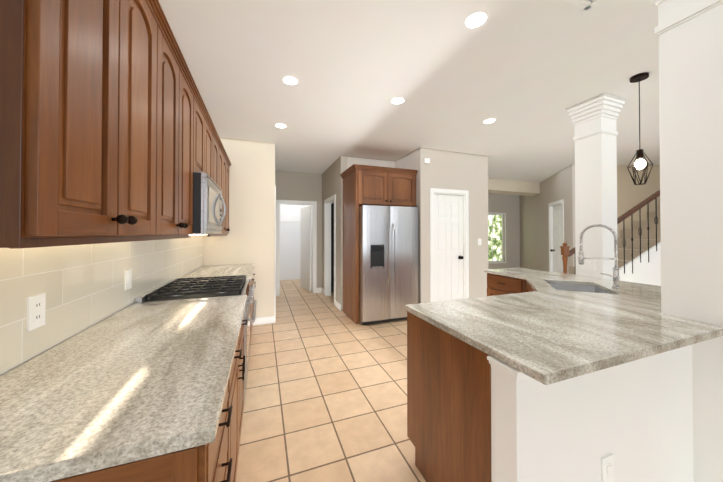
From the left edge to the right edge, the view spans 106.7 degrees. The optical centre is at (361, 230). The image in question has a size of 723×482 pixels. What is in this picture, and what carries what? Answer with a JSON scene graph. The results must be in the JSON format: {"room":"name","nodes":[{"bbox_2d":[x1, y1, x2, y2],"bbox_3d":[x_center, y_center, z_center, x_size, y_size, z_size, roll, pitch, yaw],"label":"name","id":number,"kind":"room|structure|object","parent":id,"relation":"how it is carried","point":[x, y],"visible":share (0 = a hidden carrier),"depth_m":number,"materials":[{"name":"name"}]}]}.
{"room":"kitchen","nodes":[
{"label":"kitchen","id":0,"kind":"room"},
{"bbox_2d":[0,268,197,375],"bbox_3d":[-0.989,-0.003,0.235,0.120,2.750,7.760,0,-1,-20],"label":"wall","id":1,"kind":"structure","parent":0,"point":[66,339],"depth_m":1.12,"materials":[{"name":"beige paint"}]},
{"bbox_2d":[0,0,167,243],"bbox_3d":[-0.972,-0.484,0.867,0.327,1.004,0.756,0,-1,-20],"label":"upper cabinet","id":2,"kind":"object","parent":1,"relation":"attached to","point":[96,121],"depth_m":0.72,"materials":[{"name":"brown wood"}]},
{"bbox_2d":[0,235,202,374],"bbox_3d":[-1.500,0.026,1.804,0.008,0.879,4.218,0,-1,-20],"label":"tile backsplash","id":3,"kind":"structure","parent":1,"relation":"attached to","point":[82,287],"depth_m":1.19,"materials":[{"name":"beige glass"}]},
{"bbox_2d":[26,293,45,331],"bbox_3d":[-1.189,0.296,0.985,0.008,0.120,0.078,0,-1,-20],"label":"outlet","id":4,"kind":"object","parent":3,"relation":"attached to","point":[35,313],"visible":1,"depth_m":0.98,"materials":[{"name":"white plastic"}]},
{"bbox_2d":[125,269,131,289],"bbox_3d":[-1.438,0.302,1.663,0.011,0.118,0.075,0,-1,-20],"label":"outlet","id":5,"kind":"object","parent":3,"relation":"attached to","point":[128,279],"visible":1,"depth_m":1.65,"materials":[{"name":"white plastic"}]},
{"bbox_2d":[164,32,195,238],"bbox_3d":[-1.188,-0.479,1.453,0.327,1.004,0.751,0,-1,-20],"label":"upper cabinet","id":6,"kind":"object","parent":1,"relation":"attached to","point":[181,90],"depth_m":1.55,"materials":[{"name":"brown wood"}]},
{"bbox_2d":[193,90,215,177],"bbox_3d":[-1.439,-0.696,2.173,0.355,0.572,0.761,0,-1,-20],"label":"upper cabinet","id":7,"kind":"object","parent":1,"relation":"attached to","point":[204,129],"visible":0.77,"depth_m":2.12,"materials":[{"name":"brown wood"}]},
{"bbox_2d":[193,172,225,233],"bbox_3d":[-1.385,-0.192,2.187,0.470,0.433,0.762,0,-1,-20],"label":"microwave","id":8,"kind":"object","parent":7,"relation":"attached to","point":[208,202],"visible":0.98,"depth_m":1.90,"materials":[{"name":"silver metal"}]},
{"bbox_2d":[212,131,222,233],"bbox_3d":[-1.718,-0.466,2.886,0.327,1.004,0.767,0,-1,-20],"label":"upper cabinet","id":9,"kind":"object","parent":1,"relation":"attached to","point":[221,163],"depth_m":2.87,"materials":[{"name":"brown wood"}]},
{"bbox_2d":[223,150,230,233],"bbox_3d":[-1.940,-0.460,3.485,0.327,1.004,0.767,0,-1,-20],"label":"upper cabinet","id":10,"kind":"object","parent":1,"relation":"attached to","point":[226,164],"depth_m":3.59,"materials":[{"name":"brown wood"}]},
{"bbox_2d":[202,137,274,324],"bbox_3d":[-1.802,0.032,4.007,0.970,2.750,0.120,0,-1,-20],"label":"wall","id":11,"kind":"structure","parent":0,"point":[249,238],"depth_m":4.01,"materials":[{"name":"beige paint"}]},
{"bbox_2d":[253,316,274,325],"bbox_3d":[-1.470,1.351,4.046,0.310,0.112,0.014,0,-1,-20],"label":"baseboard","id":12,"kind":"structure","parent":11,"relation":"attached to","point":[264,320],"depth_m":4.04,"materials":[{"name":"white paint"}]},
{"bbox_2d":[274,186,275,320],"bbox_3d":[-1.338,0.358,4.158,0.016,2.100,0.112,0,-1,-20],"label":"trim","id":13,"kind":"structure","parent":11,"relation":"attached to","point":[275,263],"depth_m":4.11,"materials":[{"name":"white paint"}]},
{"bbox_2d":[280,205,307,279],"bbox_3d":[-2.161,0.068,7.989,1.360,2.750,0.120,0,-1,-20],"label":"wall","id":14,"kind":"structure","parent":0,"point":[290,232],"depth_m":7.94,"materials":[{"name":"paint"}]},
{"bbox_2d":[275,170,321,287],"bbox_3d":[-1.467,0.051,6.114,1.360,2.750,0.120,0,-1,-20],"label":"wall","id":15,"kind":"structure","parent":0,"point":[294,186],"depth_m":6.14,"materials":[{"name":"paint"}]},
{"bbox_2d":[276,200,316,295],"bbox_3d":[-1.474,0.373,6.100,0.890,2.105,0.137,0,-1,-20],"label":"door frame","id":16,"kind":"structure","parent":15,"relation":"attached to","point":[314,240],"depth_m":6.10,"materials":[{"name":"white paint"}]},
{"bbox_2d":[300,206,310,291],"bbox_3d":[-1.368,0.417,6.591,0.158,2.010,0.714,0,-1,-20],"label":"laundry door","id":17,"kind":"structure","parent":15,"relation":"in","point":[305,270],"depth_m":6.54,"materials":[{"name":"white paint"}]},
{"bbox_2d":[308,155,346,310],"bbox_3d":[-0.934,0.054,6.460,0.120,2.750,3.600,0,-1,-20],"label":"wall","id":18,"kind":"structure","parent":0,"point":[340,164],"depth_m":4.96,"materials":[{"name":"paint"}]},
{"bbox_2d":[324,194,335,305],"bbox_3d":[-0.601,0.368,5.535,0.137,2.105,0.930,0,-1,-20],"label":"door frame","id":19,"kind":"structure","parent":18,"relation":"attached to","point":[329,201],"depth_m":5.89,"materials":[{"name":"white paint"}]},
{"bbox_2d":[335,300,340,310],"bbox_3d":[-0.434,1.359,4.903,0.014,0.112,0.355,0,-1,-20],"label":"baseboard","id":20,"kind":"structure","parent":18,"relation":"attached to","point":[337,305],"depth_m":4.89,"materials":[{"name":"white paint"}]},
{"bbox_2d":[236,279,425,481],"bbox_3d":[3.039,1.436,3.918,10.700,0.060,12.500,0,-1,-20],"label":"floor","id":21,"kind":"structure","parent":0,"point":[326,394],"depth_m":2.22,"materials":[{"name":"tile"}]},
{"bbox_2d":[51,355,234,481],"bbox_3d":[-0.757,0.934,0.747,0.655,0.884,0.535,0,-1,-20],"label":"base cabinet","id":22,"kind":"object","parent":21,"relation":"on","point":[216,460],"depth_m":0.61,"materials":[{"name":"brown wood"}]},
{"bbox_2d":[134,275,256,412],"bbox_3d":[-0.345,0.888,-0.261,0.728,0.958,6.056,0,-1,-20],"label":"gas range","id":23,"kind":"object","parent":21,"relation":"on","point":[181,289],"visible":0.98,"depth_m":2.07,"materials":[{"name":"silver metal"}]},
{"bbox_2d":[235,315,246,481],"bbox_3d":[-0.996,0.940,1.393,0.655,0.884,0.973,0,-1,-20],"label":"base cabinet","id":24,"kind":"object","parent":21,"relation":"on","point":[239,352],"depth_m":1.51,"materials":[{"name":"brown wood"}]},
{"bbox_2d":[0,295,246,481],"bbox_3d":[-0.905,0.478,1.180,0.675,0.035,1.443,0,-1,-20],"label":"countertop","id":25,"kind":"structure","parent":24,"relation":"on","point":[137,382],"depth_m":0.77,"materials":[{"name":"stone"}]},
{"bbox_2d":[246,274,253,351],"bbox_3d":[-1.606,0.955,3.042,0.655,0.884,1.006,0,-1,-20],"label":"base cabinet","id":26,"kind":"object","parent":21,"relation":"on","point":[247,291],"depth_m":3.08,"materials":[{"name":"brown wood"}]},
{"bbox_2d":[181,264,254,281],"bbox_3d":[-1.666,0.497,3.237,0.675,0.035,1.406,0,-1,-20],"label":"countertop","id":27,"kind":"structure","parent":26,"relation":"on","point":[247,270],"depth_m":3.17,"materials":[{"name":"stone"}]},
{"bbox_2d":[340,164,417,323],"bbox_3d":[0.268,0.210,4.545,1.104,2.401,0.783,0,-1,-20],"label":"tall cabinet","id":28,"kind":"object","parent":21,"relation":"on","point":[376,185],"visible":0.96,"depth_m":4.25,"materials":[{"name":"brown wood"}]},
{"bbox_2d":[359,204,417,324],"bbox_3d":[0.331,0.508,4.456,0.946,1.805,0.908,0,-1,-20],"label":"refrigerator","id":29,"kind":"object","parent":21,"relation":"on","point":[388,263],"visible":0.85,"depth_m":4.07,"materials":[{"name":"silver metal"}]},
{"bbox_2d":[407,311,490,481],"bbox_3d":[0.608,0.941,1.454,0.451,0.884,0.651,0,-1,-20],"label":"base cabinet","id":30,"kind":"object","parent":21,"relation":"on","point":[449,405],"depth_m":1.31,"materials":[{"name":"brown wood"}]},
{"bbox_2d":[487,273,514,280],"bbox_3d":[1.836,0.956,3.166,0.462,0.884,0.484,0,-1,-20],"label":"base cabinet","id":31,"kind":"object","parent":21,"relation":"on","point":[490,277],"depth_m":3.15,"materials":[{"name":"brown wood"}]},
{"bbox_2d":[405,268,722,384],"bbox_3d":[1.338,0.488,2.200,2.350,0.035,2.001,0,-1,-20],"label":"countertop","id":32,"kind":"structure","parent":31,"relation":"on","point":[545,333],"depth_m":1.31,"materials":[{"name":"stone"}]},
{"bbox_2d":[548,283,609,293],"bbox_3d":[1.847,0.615,2.307,0.418,0.214,0.578,0,-1,25],"label":"undermount sink","id":33,"kind":"object","parent":32,"relation":"in","point":[579,288],"depth_m":2.53,"materials":[{"name":"silver metal"}]},
{"bbox_2d":[578,224,620,287],"bbox_3d":[2.003,0.206,2.269,0.282,0.527,0.066,0,-1,25],"label":"pull-down faucet","id":34,"kind":"object","parent":32,"relation":"on","point":[615,275],"visible":1,"depth_m":2.23,"materials":[{"name":"silver metal"}]},
{"bbox_2d":[487,278,534,295],"bbox_3d":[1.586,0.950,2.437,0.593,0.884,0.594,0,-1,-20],"label":"base cabinet","id":35,"kind":"object","parent":21,"relation":"on","point":[494,288],"depth_m":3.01,"materials":[{"name":"brown wood"}]},
{"bbox_2d":[560,190,660,285],"bbox_3d":[5.300,-0.456,4.879,4.210,3.742,1.086,0,-1,-2],"label":"staircase","id":36,"kind":"structure","parent":21,"relation":"on","point":[639,252],"depth_m":4.35,"materials":[{"name":"wood"}]},
{"bbox_2d":[331,203,333,291],"bbox_3d":[-0.434,0.054,6.405,0.780,2.750,0.050,0,-1,-20],"label":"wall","id":37,"kind":"structure","parent":0,"point":[332,247],"depth_m":6.29,"materials":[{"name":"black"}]},
{"bbox_2d":[347,156,394,168],"bbox_3d":[0.175,0.041,5.016,0.960,2.750,0.120,0,-1,-20],"label":"wall","id":38,"kind":"structure","parent":0,"point":[350,160],"depth_m":4.95,"materials":[{"name":"paint"}]},
{"bbox_2d":[395,150,416,205],"bbox_3d":[0.833,0.039,4.795,0.120,2.750,0.750,0,-1,-20],"label":"wall","id":39,"kind":"structure","parent":0,"point":[408,161],"depth_m":4.64,"materials":[{"name":"beige paint"}]},
{"bbox_2d":[159,0,659,182],"bbox_3d":[3.039,-1.384,3.944,10.700,0.080,12.500,0,-1,-20],"label":"ceiling","id":40,"kind":"structure","parent":0,"point":[525,73],"depth_m":2.34,"materials":[{"name":"paint"}]},
{"bbox_2d":[274,123,287,127],"bbox_3d":[-1.034,-1.344,3.444,0.169,0.002,0.169,0,-1,-26],"label":"recessed light","id":41,"kind":"object","parent":40,"relation":"in","point":[279,125],"depth_m":3.43,"materials":[{"name":"white paint"}]},
{"bbox_2d":[281,75,299,85],"bbox_3d":[-0.641,-1.353,2.425,0.169,0.002,0.169,0,-1,-26],"label":"recessed light","id":42,"kind":"object","parent":40,"relation":"in","point":[287,79],"depth_m":2.42,"materials":[{"name":"white paint"}]},
{"bbox_2d":[389,97,405,104],"bbox_3d":[0.375,-1.350,2.791,0.169,0.002,0.169,0,-1,31],"label":"recessed light","id":43,"kind":"object","parent":40,"relation":"in","point":[397,100],"depth_m":2.78,"materials":[{"name":"white paint"}]},
{"bbox_2d":[462,9,490,29],"bbox_3d":[0.738,-1.359,1.736,0.169,0.002,0.169,0,-1,-26],"label":"recessed light","id":44,"kind":"object","parent":40,"relation":"in","point":[475,18],"depth_m":1.73,"materials":[{"name":"white paint"}]},
{"bbox_2d":[482,118,496,123],"bbox_3d":[1.567,-1.345,3.300,0.169,0.002,0.169,0,-1,-26],"label":"recessed light","id":45,"kind":"object","parent":40,"relation":"in","point":[491,120],"depth_m":3.31,"materials":[{"name":"white paint"}]},
{"bbox_2d":[564,0,600,10],"bbox_3d":[1.287,-1.359,1.446,0.320,0.014,0.320,0,-1,-20],"label":"ceiling vent","id":46,"kind":"object","parent":40,"relation":"in","point":[586,5],"visible":0.95,"depth_m":1.60,"materials":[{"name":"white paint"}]},
{"bbox_2d":[627,72,652,184],"bbox_3d":[2.441,-0.882,2.359,0.161,0.952,0.141,0,-1,-20],"label":"pendant light","id":47,"kind":"object","parent":40,"relation":"hanging from","point":[639,164],"visible":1,"depth_m":2.34,"materials":[{"name":"black metal"}]},
{"bbox_2d":[416,147,487,303],"bbox_3d":[1.584,0.037,4.609,1.400,2.750,0.120,0,-1,-20],"label":"wall","id":48,"kind":"structure","parent":0,"point":[476,176],"depth_m":4.58,"materials":[{"name":"beige paint"}]},
{"bbox_2d":[424,158,429,163],"bbox_3d":[1.057,-1.130,4.344,0.100,0.080,0.030,0,-1,-20],"label":"door chime","id":49,"kind":"object","parent":48,"relation":"attached to","point":[426,160],"visible":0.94,"depth_m":4.33,"materials":[{"name":"white plastic"}]},
{"bbox_2d":[434,194,463,301],"bbox_3d":[1.473,0.398,4.507,0.607,2.010,0.117,0,-1,-20],"label":"pantry door","id":50,"kind":"structure","parent":48,"relation":"in","point":[448,247],"depth_m":4.53,"materials":[{"name":"white paint"}]},
{"bbox_2d":[430,188,468,301],"bbox_3d":[1.457,0.359,4.551,0.777,2.105,0.137,0,-1,-20],"label":"door frame","id":51,"kind":"structure","parent":48,"relation":"attached to","point":[463,193],"depth_m":4.60,"materials":[{"name":"white paint"}]},
{"bbox_2d":[488,193,519,267],"bbox_3d":[5.124,0.081,9.372,2.416,2.750,0.120,0,-1,-20],"label":"wall","id":52,"kind":"structure","parent":0,"point":[512,207],"depth_m":9.32,"materials":[{"name":"beige paint"}]},
{"bbox_2d":[488,261,504,268],"bbox_3d":[4.440,1.254,9.108,0.956,0.400,0.120,0,-1,-20],"label":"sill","id":53,"kind":"structure","parent":52,"relation":"attached to","point":[497,266],"depth_m":9.11,"materials":[{"name":"beige paint"}]},
{"bbox_2d":[488,212,505,263],"bbox_3d":[4.455,0.243,9.075,1.096,1.720,0.130,0,-1,-20],"label":"window","id":54,"kind":"structure","parent":52,"relation":"in","point":[492,261],"depth_m":9.20,"materials":[{"name":"white paint"}]},
{"bbox_2d":[488,178,539,195],"bbox_3d":[3.962,-1.168,7.242,4.880,0.289,0.450,0,-1,-20],"label":"soffit","id":55,"kind":"structure","parent":0,"point":[503,186],"depth_m":7.05,"materials":[{"name":"beige paint"}]},
{"bbox_2d":[519,164,574,273],"bbox_3d":[4.952,0.063,7.401,0.120,2.750,4.328,0,-1,18],"label":"wall","id":56,"kind":"structure","parent":0,"point":[534,231],"depth_m":6.98,"materials":[{"name":"beige paint"}]},
{"bbox_2d":[548,199,563,272],"bbox_3d":[4.543,0.374,6.186,0.137,2.105,0.900,0,-1,18],"label":"door frame","id":57,"kind":"structure","parent":56,"relation":"attached to","point":[552,205],"depth_m":6.54,"materials":[{"name":"white paint"}]},
{"bbox_2d":[550,204,561,272],"bbox_3d":[4.556,0.414,6.185,0.480,2.010,0.598,0,-1,-20],"label":"door","id":58,"kind":"structure","parent":56,"relation":"attached to","point":[557,236],"depth_m":6.27,"materials":[{"name":"white paint"}]},
{"bbox_2d":[491,345,693,481],"bbox_3d":[1.116,0.939,1.231,1.235,0.883,0.115,0,-1,-20],"label":"wall","id":59,"kind":"structure","parent":0,"point":[635,417],"depth_m":1.13,"materials":[{"name":"paint"}]},
{"bbox_2d":[487,356,528,379],"bbox_3d":[1.109,0.518,1.220,1.256,0.040,0.136,0,-1,-20],"label":"trim","id":60,"kind":"structure","parent":59,"relation":"attached to","point":[511,372],"depth_m":0.99,"materials":[{"name":"white paint"}]},
{"bbox_2d":[601,453,613,481],"bbox_3d":[1.041,1.014,1.135,0.075,0.120,0.011,0,-1,-20],"label":"outlet","id":61,"kind":"object","parent":59,"relation":"attached to","point":[607,468],"visible":1,"depth_m":1.13,"materials":[{"name":"white plastic"}]},
{"bbox_2d":[566,93,625,279],"bbox_3d":[2.492,0.021,2.860,0.362,2.750,0.362,0,-1,-20],"label":"column","id":62,"kind":"structure","parent":0,"point":[593,119],"depth_m":2.77,"materials":[{"name":"white paint"}]},
{"bbox_2d":[582,259,594,269],"bbox_3d":[2.369,0.346,2.812,0.011,0.120,0.120,0,-1,-20],"label":"outlet","id":63,"kind":"object","parent":62,"relation":"attached to","point":[588,264],"visible":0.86,"depth_m":2.80,"materials":[{"name":"white plastic"}]},
{"bbox_2d":[617,165,659,238],"bbox_3d":[7.923,0.046,5.569,6.673,2.750,2.344,0,-1,-20],"label":"wall","id":64,"kind":"structure","parent":0,"point":[629,195],"depth_m":5.44,"materials":[{"name":"paint"}]},
{"bbox_2d":[651,0,722,481],"bbox_3d":[1.858,0.008,1.447,0.368,2.750,0.308,0,-1,-20],"label":"column","id":65,"kind":"structure","parent":0,"point":[689,33],"depth_m":1.38,"materials":[{"name":"white paint"}]},
{"label":"outside","id":66,"kind":"structure","parent":0,"visible":0},
{"bbox_2d":[488,215,501,260],"bbox_3d":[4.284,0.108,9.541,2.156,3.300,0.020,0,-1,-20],"label":"garden","id":67,"kind":"object","parent":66,"point":[497,237],"depth_m":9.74,"materials":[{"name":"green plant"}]}
]}

